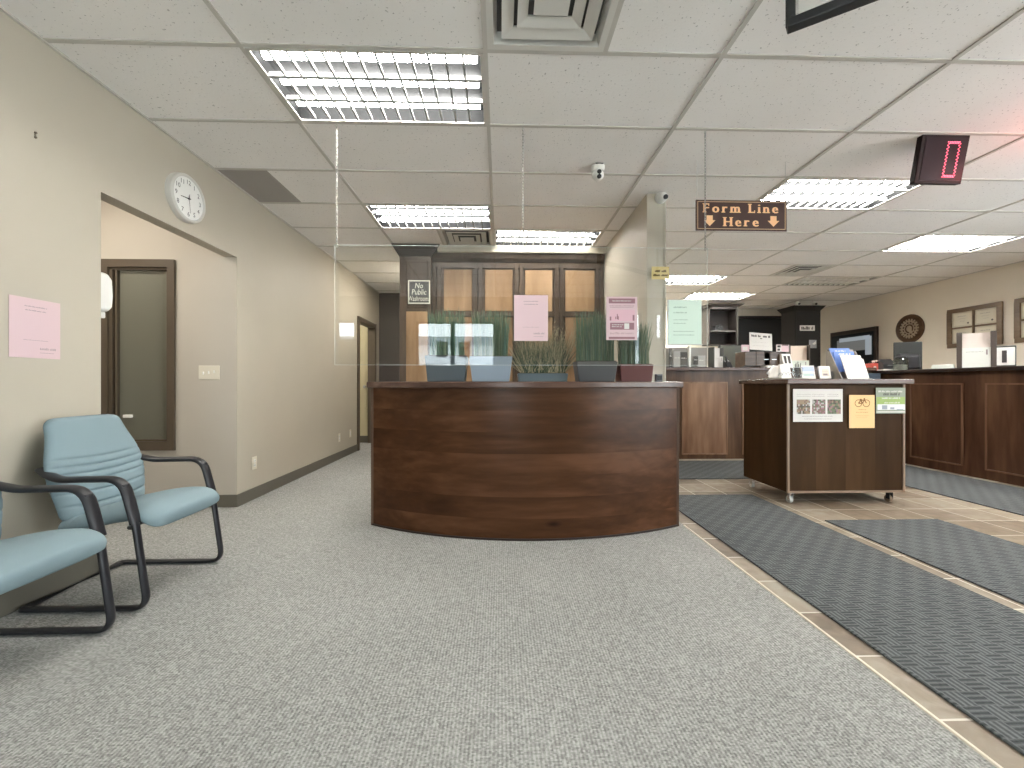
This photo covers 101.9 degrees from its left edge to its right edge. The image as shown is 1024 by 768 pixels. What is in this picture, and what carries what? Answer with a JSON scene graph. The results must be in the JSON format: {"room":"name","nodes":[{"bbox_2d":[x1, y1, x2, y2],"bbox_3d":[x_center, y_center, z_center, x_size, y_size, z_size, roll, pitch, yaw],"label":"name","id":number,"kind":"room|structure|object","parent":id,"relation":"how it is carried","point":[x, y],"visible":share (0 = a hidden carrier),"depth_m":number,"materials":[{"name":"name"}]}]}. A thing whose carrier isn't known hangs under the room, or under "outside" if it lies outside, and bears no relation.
{"room":"bank lobby","nodes":[
{"label":"bank lobby","id":0,"kind":"room"},
{"bbox_2d":[101,200,236,494],"bbox_3d":[-3.204,-0.450,3.580,1.700,3.000,0.100,0,0,-2],"label":"wall","id":1,"kind":"structure","parent":0,"point":[206,280],"depth_m":3.54,"materials":[{"name":"beige paint"}]},
{"bbox_2d":[101,259,175,450],"bbox_3d":[-3.168,-0.246,3.542,0.608,1.618,0.065,0,0,-2],"label":"window","id":2,"kind":"structure","parent":1,"relation":"in","point":[138,333],"depth_m":3.56,"materials":[{"name":"brown"}]},
{"bbox_2d":[120,271,166,438],"bbox_3d":[-3.168,-0.251,3.566,0.490,1.478,0.010,0,0,-2],"label":"blind","id":3,"kind":"object","parent":2,"relation":"attached to","point":[143,294],"depth_m":3.56,"materials":[{"name":"grey"}]},
{"bbox_2d":[199,366,219,378],"bbox_3d":[-2.583,-0.098,3.542,0.176,0.118,0.014,0,0,-2],"label":"light switch","id":4,"kind":"object","parent":1,"relation":"attached to","point":[205,372],"visible":1,"depth_m":3.54,"materials":[{"name":"beige"}]},
{"bbox_2d":[210,495,237,506],"bbox_3d":[-3.146,0.998,3.527,1.612,0.105,0.012,0,0,-2],"label":"baseboard","id":5,"kind":"structure","parent":1,"relation":"attached to","point":[224,500],"depth_m":3.54,"materials":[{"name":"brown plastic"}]},
{"bbox_2d":[0,10,378,539],"bbox_3d":[-2.405,-0.450,3.633,0.100,3.000,8.200,0,0,-2],"label":"wall","id":6,"kind":"structure","parent":0,"point":[298,308],"depth_m":2.34,"materials":[{"name":"beige paint"}]},
{"bbox_2d":[9,294,59,358],"bbox_3d":[-2.305,-0.268,2.013,0.002,0.285,0.222,0,0,-2],"label":"paper notice","id":7,"kind":"object","parent":6,"relation":"attached to","point":[34,324],"visible":1,"depth_m":2.00,"materials":[{"name":"pink paper"}]},
{"bbox_2d":[0,444,357,617],"bbox_3d":[-2.331,0.998,3.035,0.012,0.105,7.000,0,0,-2],"label":"baseboard","id":8,"kind":"structure","parent":6,"relation":"attached to","point":[11,601],"depth_m":2.20,"materials":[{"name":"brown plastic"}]},
{"bbox_2d":[165,172,205,223],"bbox_3d":[-2.312,-1.318,2.955,0.046,0.336,0.336,0,0,-2],"label":"wall clock","id":9,"kind":"object","parent":6,"relation":"attached to","point":[184,196],"visible":1,"depth_m":2.93,"materials":[{"name":"grey plastic"}]},
{"bbox_2d":[252,456,256,469],"bbox_3d":[-2.354,0.722,3.801,0.010,0.118,0.075,0,0,-2],"label":"wall outlet","id":10,"kind":"object","parent":6,"relation":"attached to","point":[254,459],"visible":1,"depth_m":3.79,"materials":[{"name":"beige"}]},
{"bbox_2d":[379,293,399,381],"bbox_3d":[-1.958,-0.450,7.797,1.230,3.000,0.100,0,0,-2],"label":"wall","id":11,"kind":"structure","parent":0,"point":[389,303],"depth_m":7.74,"materials":[{"name":"paint"}]},
{"bbox_2d":[392,244,439,381],"bbox_3d":[-1.165,-0.318,5.084,0.580,2.735,0.170,0,0,-2],"label":"column","id":12,"kind":"structure","parent":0,"point":[415,261],"depth_m":5.04,"materials":[{"name":"brown wood"}]},
{"bbox_2d":[408,280,429,303],"bbox_3d":[-1.121,-1.110,5.021,0.265,0.285,0.009,0,0,-2],"label":"sign","id":13,"kind":"object","parent":12,"relation":"attached to","point":[418,290],"visible":1,"depth_m":5.02,"materials":[{"name":"grey"}]},
{"bbox_2d":[0,443,995,767],"bbox_3d":[-1.661,1.075,3.254,5.865,0.050,12.000,0,0,-2],"label":"floor","id":14,"kind":"structure","parent":0,"point":[320,635],"depth_m":1.58,"materials":[{"name":"carpet"}]},
{"bbox_2d":[0,481,115,634],"bbox_3d":[-1.954,0.606,1.488,0.618,0.884,0.574,0,0,-2],"label":"armchair","id":15,"kind":"object","parent":14,"relation":"on","point":[28,558],"visible":1,"depth_m":1.62,"materials":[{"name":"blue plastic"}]},
{"bbox_2d":[18,414,223,612],"bbox_3d":[-1.974,0.606,2.177,0.618,0.884,0.574,0,0,-2],"label":"armchair","id":16,"kind":"object","parent":14,"relation":"on","point":[97,453],"visible":0.94,"depth_m":2.06,"materials":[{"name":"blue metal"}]},
{"bbox_2d":[367,381,683,540],"bbox_3d":[0.093,0.516,3.166,2.342,1.067,0.835,0,0,1],"label":"reception desk","id":17,"kind":"object","parent":14,"relation":"on","point":[477,460],"depth_m":2.84,"materials":[{"name":"brown wood"}]},
{"bbox_2d":[425,307,467,381],"bbox_3d":[-0.478,-0.285,3.050,0.306,0.536,0.179,0,0,-2],"label":"potted grass","id":18,"kind":"object","parent":17,"relation":"on","point":[446,361],"depth_m":2.99,"materials":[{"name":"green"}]},
{"bbox_2d":[425,356,467,381],"bbox_3d":[-0.475,-0.110,3.048,0.299,0.185,0.169,0,0,-2],"label":"pot","id":19,"kind":"object","parent":18,"relation":"on","point":[438,368],"depth_m":2.97,"materials":[{"name":"blue"}]},
{"bbox_2d":[469,309,511,380],"bbox_3d":[-0.152,-0.283,3.046,0.313,0.532,0.180,0,0,-2],"label":"potted grass","id":20,"kind":"object","parent":17,"relation":"on","point":[490,361],"depth_m":2.99,"materials":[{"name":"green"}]},
{"bbox_2d":[469,356,511,380],"bbox_3d":[-0.154,-0.107,3.047,0.308,0.180,0.169,0,0,-2],"label":"pot","id":21,"kind":"object","parent":20,"relation":"on","point":[483,368],"depth_m":2.97,"materials":[{"name":"blue"}]},
{"bbox_2d":[367,381,683,387],"bbox_3d":[0.093,0.005,3.166,2.342,0.045,0.835,0,0,1],"label":"countertop","id":22,"kind":"structure","parent":17,"relation":"on","point":[448,384],"depth_m":2.80,"materials":[{"name":"grey wood"}]},
{"bbox_2d":[508,320,576,380],"bbox_3d":[0.245,-0.255,3.151,0.812,0.475,0.158,0,0,-2],"label":"potted grass","id":23,"kind":"object","parent":17,"relation":"on","point":[532,364],"depth_m":3.11,"materials":[{"name":"green plant"}]},
{"bbox_2d":[517,373,567,380],"bbox_3d":[0.228,-0.048,3.148,0.374,0.062,0.130,0,0,-2],"label":"pot","id":24,"kind":"object","parent":23,"relation":"on","point":[521,376],"depth_m":3.08,"materials":[{"name":"ceramic"}]},
{"bbox_2d":[573,311,617,381],"bbox_3d":[0.606,-0.282,3.068,0.333,0.529,0.208,0,0,-2],"label":"potted grass","id":25,"kind":"object","parent":17,"relation":"on","point":[595,354],"depth_m":3.01,"materials":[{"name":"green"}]},
{"bbox_2d":[573,361,617,381],"bbox_3d":[0.610,-0.090,3.069,0.298,0.146,0.169,0,0,-2],"label":"pot","id":26,"kind":"object","parent":25,"relation":"on","point":[583,370],"depth_m":2.99,"materials":[{"name":"grey"}]},
{"bbox_2d":[615,322,653,381],"bbox_3d":[0.890,-0.237,3.075,0.292,0.440,0.202,0,0,-2],"label":"potted grass","id":27,"kind":"object","parent":17,"relation":"on","point":[633,365],"depth_m":3.02,"materials":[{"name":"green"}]},
{"bbox_2d":[615,364,652,381],"bbox_3d":[0.898,-0.080,3.077,0.244,0.125,0.169,0,0,-2],"label":"pot","id":28,"kind":"object","parent":27,"relation":"on","point":[624,372],"depth_m":3.00,"materials":[{"name":"red"}]},
{"bbox_2d":[0,0,1023,308],"bbox_3d":[1.255,-1.701,3.337,11.700,0.015,11.800,0,0,-2],"label":"ceiling","id":29,"kind":"structure","parent":0,"point":[198,82],"depth_m":2.66,"materials":[{"name":"tile"}]},
{"bbox_2d":[218,170,300,201],"bbox_3d":[-2.154,-1.700,3.575,0.397,0.016,0.586,0,0,-2],"label":"tile","id":30,"kind":"structure","parent":29,"relation":"attached to","point":[261,185],"depth_m":3.54,"materials":[{"name":"grey tile"}]},
{"bbox_2d":[336,124,337,247],"bbox_3d":[-1.143,-1.293,2.713,0.011,0.810,0.011,0,0,31],"label":"chain","id":31,"kind":"object","parent":29,"relation":"hanging from","point":[336,124],"visible":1,"depth_m":2.71,"materials":[{"name":"grey"}]},
{"bbox_2d":[244,47,486,124],"bbox_3d":[-0.754,-1.733,2.394,1.196,0.097,0.586,0,0,-2],"label":"ceiling light","id":32,"kind":"object","parent":29,"relation":"attached to","point":[318,85],"visible":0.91,"depth_m":2.38,"materials":[{"name":"silver metal"}]},
{"bbox_2d":[364,205,491,229],"bbox_3d":[-0.807,-1.733,4.224,1.196,0.097,0.586,0,0,-2],"label":"ceiling light","id":33,"kind":"object","parent":29,"relation":"attached to","point":[386,216],"visible":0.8,"depth_m":4.30,"materials":[{"name":"silver plastic"}]},
{"bbox_2d":[439,230,492,244],"bbox_3d":[-0.519,-1.708,4.842,0.586,0.068,0.586,0,0,-2],"label":"ceiling vent","id":34,"kind":"object","parent":29,"relation":"in","point":[449,237],"visible":0.82,"depth_m":4.83,"materials":[{"name":"grey metal"}]},
{"bbox_2d":[0,0,1023,308],"bbox_3d":[1.286,-1.690,3.247,11.756,0.014,11.982,0,0,-2],"label":"ceiling grid","id":35,"kind":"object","parent":29,"relation":"attached to","point":[47,41],"depth_m":2.76,"materials":[{"name":"silver metal"}]},
{"bbox_2d":[522,128,523,248],"bbox_3d":[0.073,-1.293,2.748,0.011,0.810,0.011,0,0,31],"label":"chain","id":36,"kind":"object","parent":29,"relation":"hanging from","point":[523,128],"visible":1,"depth_m":2.75,"materials":[{"name":"grey"}]},
{"bbox_2d":[373,245,707,365],"bbox_3d":[0.076,-0.516,2.748,2.466,0.785,0.004,0,0,-2],"label":"screen","id":37,"kind":"object","parent":36,"relation":"hanging from","point":[373,245],"visible":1,"depth_m":2.77,"materials":[{"name":"glass"}]},
{"bbox_2d":[514,295,547,340],"bbox_3d":[0.126,-0.436,2.746,0.224,0.302,0.002,0,0,-2],"label":"paper notice","id":38,"kind":"object","parent":37,"relation":"attached to","point":[530,311],"visible":1,"depth_m":2.75,"materials":[{"name":"pink paper"}]},
{"bbox_2d":[606,297,636,339],"bbox_3d":[0.730,-0.436,2.763,0.207,0.288,0.002,0,0,-2],"label":"poster","id":39,"kind":"object","parent":37,"relation":"attached to","point":[621,312],"visible":1,"depth_m":2.76,"materials":[{"name":"pink paper"}]},
{"bbox_2d":[667,300,701,344],"bbox_3d":[1.153,-0.409,2.775,0.235,0.301,0.007,0,0,-2],"label":"paper notice","id":40,"kind":"object","parent":37,"relation":"attached to","point":[684,317],"visible":1,"depth_m":2.77,"materials":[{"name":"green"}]},
{"bbox_2d":[494,230,602,245],"bbox_3d":[0.395,-1.733,4.868,1.196,0.097,0.586,0,0,-2],"label":"ceiling light","id":41,"kind":"object","parent":29,"relation":"attached to","point":[502,237],"visible":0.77,"depth_m":4.91,"materials":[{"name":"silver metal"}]},
{"bbox_2d":[486,0,618,51],"bbox_3d":[0.177,-1.708,1.811,0.586,0.068,0.586,0,0,-2],"label":"ceiling vent","id":42,"kind":"object","parent":29,"relation":"in","point":[537,25],"visible":1,"depth_m":1.95,"materials":[{"name":"grey metal"}]},
{"bbox_2d":[591,163,604,181],"bbox_3d":[0.665,-1.629,3.219,0.104,0.118,0.106,0,0,-2],"label":"security camera","id":43,"kind":"object","parent":29,"relation":"attached to","point":[597,169],"visible":1,"depth_m":3.19,"materials":[{"name":"white plastic"}]},
{"bbox_2d":[666,275,727,284],"bbox_3d":[2.782,-1.733,6.767,1.196,0.097,0.586,0,0,-2],"label":"ceiling light","id":44,"kind":"object","parent":29,"relation":"attached to","point":[673,280],"visible":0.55,"depth_m":6.84,"materials":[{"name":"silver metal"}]},
{"bbox_2d":[704,131,705,250],"bbox_3d":[1.293,-1.293,2.783,0.011,0.810,0.011,0,0,31],"label":"hanging chain","id":45,"kind":"object","parent":29,"relation":"hanging from","point":[704,131],"visible":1,"depth_m":2.78,"materials":[{"name":"grey"}]},
{"bbox_2d":[680,293,756,299],"bbox_3d":[3.967,-1.733,8.021,1.196,0.097,0.586,0,0,-2],"label":"ceiling light","id":46,"kind":"object","parent":29,"relation":"attached to","point":[695,296],"visible":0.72,"depth_m":8.08,"materials":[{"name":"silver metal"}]},
{"bbox_2d":[695,162,786,231],"bbox_3d":[1.734,-1.422,3.144,0.700,0.530,0.010,0,0,-2],"label":"hanging sign","id":47,"kind":"object","parent":29,"relation":"hanging from","point":[721,215],"visible":0.98,"depth_m":3.14,"materials":[{"name":"brown wood"}]},
{"bbox_2d":[771,265,836,275],"bbox_3d":[4.324,-1.708,6.201,0.586,0.068,0.586,0,0,-2],"label":"ceiling vent","id":48,"kind":"object","parent":29,"relation":"in","point":[798,270],"visible":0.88,"depth_m":6.20,"materials":[{"name":"grey"}]},
{"bbox_2d":[782,277,879,285],"bbox_3d":[5.221,-1.733,6.837,1.196,0.097,0.586,0,0,-2],"label":"ceiling light","id":49,"kind":"object","parent":29,"relation":"attached to","point":[806,281],"visible":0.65,"depth_m":6.89,"materials":[{"name":"grey"}]},
{"bbox_2d":[785,0,877,33],"bbox_3d":[1.337,-1.444,1.160,0.958,0.488,0.041,0,0,32],"label":"board","id":50,"kind":"object","parent":29,"relation":"hanging from","point":[799,14],"visible":1,"depth_m":1.37,"materials":[{"name":"grey plastic"}]},
{"bbox_2d":[760,178,920,209],"bbox_3d":[2.869,-1.733,3.718,1.196,0.097,0.586,0,0,-2],"label":"ceiling light","id":51,"kind":"object","parent":29,"relation":"attached to","point":[801,193],"visible":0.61,"depth_m":3.73,"materials":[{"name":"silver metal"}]},
{"bbox_2d":[909,135,969,184],"bbox_3d":[2.954,-1.557,2.875,0.335,0.332,0.097,0,0,-2],"label":"number sign","id":52,"kind":"object","parent":29,"relation":"hanging from","point":[938,159],"visible":0.98,"depth_m":2.85,"materials":[{"name":"black plastic"}]},
{"bbox_2d":[882,235,1023,251],"bbox_3d":[5.274,-1.733,5.007,1.196,0.097,0.586,0,0,-2],"label":"ceiling light","id":53,"kind":"object","parent":29,"relation":"attached to","point":[926,243],"visible":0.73,"depth_m":5.03,"materials":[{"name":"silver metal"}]},
{"bbox_2d":[432,252,604,380],"bbox_3d":[-0.105,-0.450,5.184,2.525,3.000,0.170,0,0,-2],"label":"wall","id":54,"kind":"structure","parent":0,"point":[470,282],"depth_m":5.18,"materials":[{"name":"brown wood"}]},
{"bbox_2d":[437,245,606,253],"bbox_3d":[0.126,-1.646,5.136,2.065,0.082,0.140,0,0,-2],"label":"trim","id":55,"kind":"structure","parent":54,"relation":"attached to","point":[442,248],"depth_m":5.07,"materials":[{"name":"beige paint"}]},
{"bbox_2d":[604,194,663,381],"bbox_3d":[1.259,-0.450,4.503,0.163,3.000,1.610,0,0,-2],"label":"wall pier","id":56,"kind":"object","parent":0,"point":[627,271],"visible":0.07,"depth_m":3.81,"materials":[{"name":"beige paint"}]},
{"bbox_2d":[652,267,668,278],"bbox_3d":[1.314,-0.983,3.682,0.155,0.112,0.005,0,0,-2],"label":"sign","id":57,"kind":"object","parent":56,"relation":"attached to","point":[657,272],"visible":1,"depth_m":3.68,"materials":[{"name":"yellow"}]},
{"bbox_2d":[655,192,667,203],"bbox_3d":[1.321,-1.649,3.650,0.100,0.101,0.098,0,0,-2],"label":"security camera","id":58,"kind":"object","parent":56,"relation":"attached to","point":[661,197],"visible":1,"depth_m":3.63,"materials":[{"name":"white plastic"}]},
{"bbox_2d":[664,201,665,381],"bbox_3d":[1.360,-0.319,3.698,0.014,2.738,0.012,0,0,-2],"label":"trim","id":59,"kind":"structure","parent":56,"relation":"attached to","point":[665,201],"depth_m":3.69,"materials":[{"name":"beige paint"}]},
{"bbox_2d":[702,303,742,345],"bbox_3d":[4.323,-1.206,8.547,0.736,0.829,0.360,0,0,-2],"label":"shelf unit","id":60,"kind":"object","parent":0,"point":[726,315],"visible":0.88,"depth_m":8.60,"materials":[{"name":"black wood"}]},
{"bbox_2d":[666,308,780,366],"bbox_3d":[4.120,-0.450,9.371,5.830,3.000,0.100,0,0,-2],"label":"wall","id":61,"kind":"structure","parent":0,"point":[741,312],"depth_m":9.35,"materials":[{"name":"paint"}]},
{"bbox_2d":[679,459,1023,767],"bbox_3d":[4.237,1.075,3.422,5.935,0.050,12.000,0,0,-2],"label":"floor tile","id":62,"kind":"structure","parent":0,"point":[913,503],"depth_m":3.04,"materials":[{"name":"tile"}]},
{"bbox_2d":[679,460,749,478],"bbox_3d":[2.680,1.045,5.128,2.450,0.008,1.060,0,0,-2],"label":"floor mat","id":63,"kind":"object","parent":62,"relation":"on","point":[714,469],"visible":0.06,"depth_m":5.06,"materials":[{"name":"grey carpet"}]},
{"bbox_2d":[718,345,740,366],"bbox_3d":[3.514,0.215,6.623,0.455,1.670,0.048,0,0,-2],"label":"wall","id":64,"kind":"structure","parent":62,"relation":"on","point":[729,351],"depth_m":6.60,"materials":[{"name":"grey paint"}]},
{"bbox_2d":[735,316,780,351],"bbox_3d":[5.534,-0.227,9.081,1.416,2.554,0.540,0,0,-2],"label":"hutch","id":65,"kind":"object","parent":62,"relation":"on","point":[746,324],"visible":0.07,"depth_m":9.28,"materials":[{"name":"grey wood"}]},
{"bbox_2d":[738,316,780,318],"bbox_3d":[5.528,-1.484,9.266,1.376,0.040,0.170,0,0,-2],"label":"shelf","id":66,"kind":"object","parent":65,"relation":"attached to","point":[739,317],"depth_m":9.19,"materials":[{"name":"black laminate"}]},
{"bbox_2d":[666,367,880,458],"bbox_3d":[3.206,0.410,6.049,3.805,1.280,0.690,0,0,-2],"label":"counter","id":67,"kind":"object","parent":62,"relation":"on","point":[711,399],"depth_m":5.83,"materials":[{"name":"brown wood"}]},
{"bbox_2d":[666,346,706,366],"bbox_3d":[2.537,-0.390,6.005,0.616,0.320,0.120,0,0,-2],"label":"rack","id":68,"kind":"object","parent":67,"relation":"on","point":[675,357],"visible":0.75,"depth_m":6.00,"materials":[{"name":"grey plastic"}]},
{"bbox_2d":[708,347,723,366],"bbox_3d":[2.962,-0.380,6.037,0.212,0.300,0.100,0,0,-27],"label":"brochure holder","id":69,"kind":"object","parent":67,"relation":"on","point":[715,355],"visible":0.78,"depth_m":6.01,"materials":[{"name":"grey"}]},
{"bbox_2d":[723,356,731,366],"bbox_3d":[3.071,-0.318,5.911,0.080,0.177,0.118,0,0,-2],"label":"desk phone","id":70,"kind":"object","parent":67,"relation":"on","point":[726,363],"visible":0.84,"depth_m":5.90,"materials":[{"name":"black plastic"}]},
{"bbox_2d":[735,352,781,366],"bbox_3d":[3.598,-0.347,6.074,0.534,0.235,0.267,0,0,-2],"label":"drawer box","id":71,"kind":"object","parent":67,"relation":"on","point":[742,359],"visible":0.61,"depth_m":5.95,"materials":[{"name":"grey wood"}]},
{"bbox_2d":[749,332,771,350],"bbox_3d":[3.623,-0.617,6.054,0.352,0.276,0.040,0,0,-2],"label":"card","id":72,"kind":"object","parent":71,"relation":"on","point":[757,341],"visible":1,"depth_m":6.05,"materials":[{"name":"white paper"}]},
{"bbox_2d":[776,345,788,351],"bbox_3d":[3.932,-0.520,6.043,0.185,0.105,0.004,0,0,-2],"label":"card","id":73,"kind":"object","parent":71,"relation":"on","point":[779,348],"visible":1,"depth_m":6.04,"materials":[{"name":"pink paper"}]},
{"bbox_2d":[666,367,876,370],"bbox_3d":[3.205,-0.207,6.084,3.805,0.045,0.620,0,0,-2],"label":"countertop","id":74,"kind":"structure","parent":67,"relation":"on","point":[667,368],"depth_m":5.77,"materials":[{"name":"grey wood"}]},
{"bbox_2d":[780,354,792,367],"bbox_3d":[3.896,-0.330,5.904,0.130,0.200,0.098,0,0,-2],"label":"calculator","id":75,"kind":"object","parent":67,"relation":"on","point":[784,358],"visible":0.66,"depth_m":5.89,"materials":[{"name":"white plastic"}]},
{"bbox_2d":[786,345,809,366],"bbox_3d":[4.177,-0.398,6.072,0.267,0.335,0.120,0,0,10],"label":"brochure holder","id":76,"kind":"object","parent":67,"relation":"on","point":[799,354],"visible":0.63,"depth_m":6.07,"materials":[{"name":"brown"}]},
{"bbox_2d":[777,305,825,367],"bbox_3d":[5.802,-0.241,8.354,0.642,2.581,0.510,0,0,-2],"label":"tall cabinet","id":77,"kind":"object","parent":62,"relation":"on","point":[792,317],"depth_m":8.16,"materials":[{"name":"black laminate"}]},
{"bbox_2d":[739,379,913,502],"bbox_3d":[2.921,0.503,3.957,1.125,1.093,0.735,0,0,-2],"label":"kiosk","id":78,"kind":"object","parent":62,"relation":"on","point":[781,453],"visible":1,"depth_m":3.64,"materials":[{"name":"brown wood"}]},
{"bbox_2d":[762,365,806,378],"bbox_3d":[2.568,-0.113,3.925,0.237,0.138,0.300,0,0,-2],"label":"paper tray","id":79,"kind":"object","parent":78,"relation":"on","point":[772,373],"visible":0.53,"depth_m":3.99,"materials":[{"name":"white"}]},
{"bbox_2d":[778,364,791,377],"bbox_3d":[2.584,-0.121,3.941,0.100,0.130,0.058,0,0,-2],"label":"box","id":80,"kind":"object","parent":79,"relation":"in","point":[782,368],"visible":0.94,"depth_m":3.93,"materials":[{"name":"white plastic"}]},
{"bbox_2d":[801,366,815,378],"bbox_3d":[2.763,-0.110,3.878,0.125,0.124,0.030,0,0,-2],"label":"stand","id":81,"kind":"object","parent":78,"relation":"on","point":[808,372],"visible":0.83,"depth_m":3.88,"materials":[{"name":"white paper"}]},
{"bbox_2d":[793,389,842,421],"bbox_3d":[2.660,0.186,3.614,0.440,0.285,0.002,0,0,-2],"label":"flyer","id":82,"kind":"object","parent":78,"relation":"attached to","point":[809,405],"visible":1,"depth_m":3.61,"materials":[{"name":"white paper"}]},
{"bbox_2d":[818,366,830,378],"bbox_3d":[2.899,-0.107,3.857,0.105,0.116,0.033,0,0,-2],"label":"picture card","id":83,"kind":"object","parent":78,"relation":"on","point":[824,371],"visible":1,"depth_m":3.85,"materials":[{"name":"white paper"}]},
{"bbox_2d":[826,348,868,378],"bbox_3d":[3.127,-0.191,3.866,0.258,0.295,0.210,0,0,-2],"label":"brochure rack","id":84,"kind":"object","parent":78,"relation":"on","point":[845,363],"visible":0.99,"depth_m":3.85,"materials":[{"name":"beige plastic"}]},
{"bbox_2d":[849,395,874,427],"bbox_3d":[3.050,0.240,3.623,0.228,0.288,0.002,0,0,-2],"label":"flyer","id":85,"kind":"object","parent":78,"relation":"attached to","point":[861,407],"visible":1,"depth_m":3.62,"materials":[{"name":"yellow paper"}]},
{"bbox_2d":[876,388,904,412],"bbox_3d":[3.310,0.145,3.633,0.265,0.225,0.002,0,0,-2],"label":"flyer","id":86,"kind":"object","parent":78,"relation":"attached to","point":[888,400],"visible":1,"depth_m":3.63,"materials":[{"name":"green paper"}]},
{"bbox_2d":[683,525,1002,767],"bbox_3d":[1.359,1.048,0.264,0.015,0.005,5.650,0,0,-2],"label":"trim","id":87,"kind":"structure","parent":62,"relation":"on","point":[895,687],"depth_m":1.50,"materials":[{"name":"beige metal"}]},
{"bbox_2d":[679,494,1023,755],"bbox_3d":[1.878,1.045,1.684,0.900,0.008,4.460,0,0,-2],"label":"floor mat","id":88,"kind":"object","parent":62,"relation":"on","point":[966,646],"visible":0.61,"depth_m":1.95,"materials":[{"name":"grey carpet"}]},
{"bbox_2d":[825,519,1023,604],"bbox_3d":[2.890,1.045,1.440,0.890,0.008,3.515,0,0,-2],"label":"floor mat","id":89,"kind":"object","parent":62,"relation":"on","point":[994,564],"visible":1,"depth_m":2.62,"materials":[{"name":"grey carpet"}]},
{"bbox_2d":[872,366,1023,486],"bbox_3d":[5.573,0.432,4.285,0.815,1.236,4.750,0,0,-2],"label":"counter","id":90,"kind":"object","parent":62,"relation":"on","point":[963,421],"depth_m":4.77,"materials":[{"name":"red wood"}]},
{"bbox_2d":[865,360,877,368],"bbox_3d":[5.328,-0.269,6.126,0.150,0.166,0.121,0,0,-2],"label":"tissue box","id":91,"kind":"object","parent":90,"relation":"on","point":[874,364],"visible":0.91,"depth_m":6.08,"materials":[{"name":"red"}]},
{"bbox_2d":[877,359,895,370],"bbox_3d":[5.334,-0.272,5.905,0.160,0.172,0.180,0,0,18],"label":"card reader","id":92,"kind":"object","parent":90,"relation":"on","point":[883,364],"visible":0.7,"depth_m":5.89,"materials":[{"name":"black plastic"}]},
{"bbox_2d":[893,354,908,369],"bbox_3d":[5.310,-0.300,5.682,0.160,0.222,0.160,0,0,-2],"label":"glass jar","id":93,"kind":"object","parent":90,"relation":"on","point":[896,367],"visible":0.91,"depth_m":5.64,"materials":[{"name":"clear glass"}]},
{"bbox_2d":[893,341,921,369],"bbox_3d":[5.692,-0.396,5.975,0.310,0.420,0.180,0,0,28],"label":"computer monitor","id":94,"kind":"object","parent":90,"relation":"on","point":[912,350],"visible":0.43,"depth_m":5.95,"materials":[{"name":"black"}]},
{"bbox_2d":[931,364,954,368],"bbox_3d":[5.355,-0.213,5.165,0.084,0.055,0.200,0,0,-32],"label":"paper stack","id":95,"kind":"object","parent":90,"relation":"on","point":[947,365],"visible":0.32,"depth_m":5.16,"materials":[{"name":"white paper"}]},
{"bbox_2d":[872,366,1023,373],"bbox_3d":[5.573,-0.166,4.285,0.815,0.040,4.750,0,0,-2],"label":"countertop","id":96,"kind":"structure","parent":90,"relation":"on","point":[999,367],"depth_m":4.85,"materials":[{"name":"grey laminate"}]},
{"bbox_2d":[956,331,996,367],"bbox_3d":[5.385,-0.394,4.824,0.120,0.415,0.309,0,0,-44],"label":"brochure holder","id":97,"kind":"object","parent":90,"relation":"on","point":[972,349],"visible":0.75,"depth_m":4.80,"materials":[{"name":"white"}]},
{"bbox_2d":[997,345,1015,366],"bbox_3d":[5.738,-0.314,4.884,0.250,0.255,0.240,0,0,-40],"label":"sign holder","id":98,"kind":"object","parent":90,"relation":"on","point":[1006,355],"visible":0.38,"depth_m":4.77,"materials":[{"name":"white plastic"}]},
{"bbox_2d":[905,465,1023,515],"bbox_3d":[4.592,1.045,3.507,1.060,0.008,4.350,0,0,-2],"label":"floor mat","id":99,"kind":"object","parent":62,"relation":"on","point":[1007,498],"visible":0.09,"depth_m":4.14,"materials":[{"name":"grey carpet"}]},
{"bbox_2d":[820,262,1023,368],"bbox_3d":[7.154,-0.450,3.455,0.100,3.000,11.900,0,0,-2],"label":"wall","id":100,"kind":"structure","parent":0,"point":[931,302],"depth_m":6.93,"materials":[{"name":"paint"}]},
{"bbox_2d":[830,326,878,363],"bbox_3d":[6.929,-0.670,8.451,0.065,0.860,1.090,0,0,-2],"label":"framed picture","id":101,"kind":"object","parent":100,"relation":"attached to","point":[865,341],"visible":0.53,"depth_m":8.21,"materials":[{"name":"brown"}]},
{"bbox_2d":[896,314,924,341],"bbox_3d":[6.973,-0.970,7.292,0.045,0.504,0.504,0,0,-2],"label":"round plaque","id":102,"kind":"object","parent":100,"relation":"attached to","point":[911,327],"visible":0.99,"depth_m":7.26,"materials":[{"name":"brown wood"}]},
{"bbox_2d":[946,301,1003,347],"bbox_3d":[7.008,-0.877,6.313,0.030,0.615,0.737,0,0,-2],"label":"frame","id":103,"kind":"object","parent":100,"relation":"attached to","point":[983,318],"visible":0.77,"depth_m":6.29,"materials":[{"name":"brown wood"}]},
{"bbox_2d":[1014,298,1023,342],"bbox_3d":[7.033,-0.877,5.443,0.030,0.615,0.727,0,0,-2],"label":"frame","id":104,"kind":"object","parent":100,"relation":"attached to","point":[1018,303],"visible":1,"depth_m":5.74,"materials":[{"name":"brown wood"}]},
{"bbox_3d":[-3.330,-0.450,6.958,1.540,3.000,1.300,0,0,-2],"label":"wall","id":105,"kind":"structure","parent":0,"visible":0},
{"bbox_2d":[357,316,376,450],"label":"door","id":106,"kind":"structure","parent":105,"relation":"in","point":[366,333],"depth_m":7.41,"materials":[{"name":"brown wood"}]},
{"bbox_3d":[-3.166,-0.450,2.270,1.500,3.000,0.100,0,0,-2],"label":"wall","id":107,"kind":"structure","parent":0,"visible":0},
{"bbox_2d":[101,272,112,317],"bbox_3d":[-2.404,-0.515,2.401,0.110,0.260,0.118,0,0,-2],"label":"dispenser","id":108,"kind":"object","parent":107,"relation":"attached to","point":[106,282],"visible":0.34,"depth_m":2.41,"materials":[{"name":"white plastic"}]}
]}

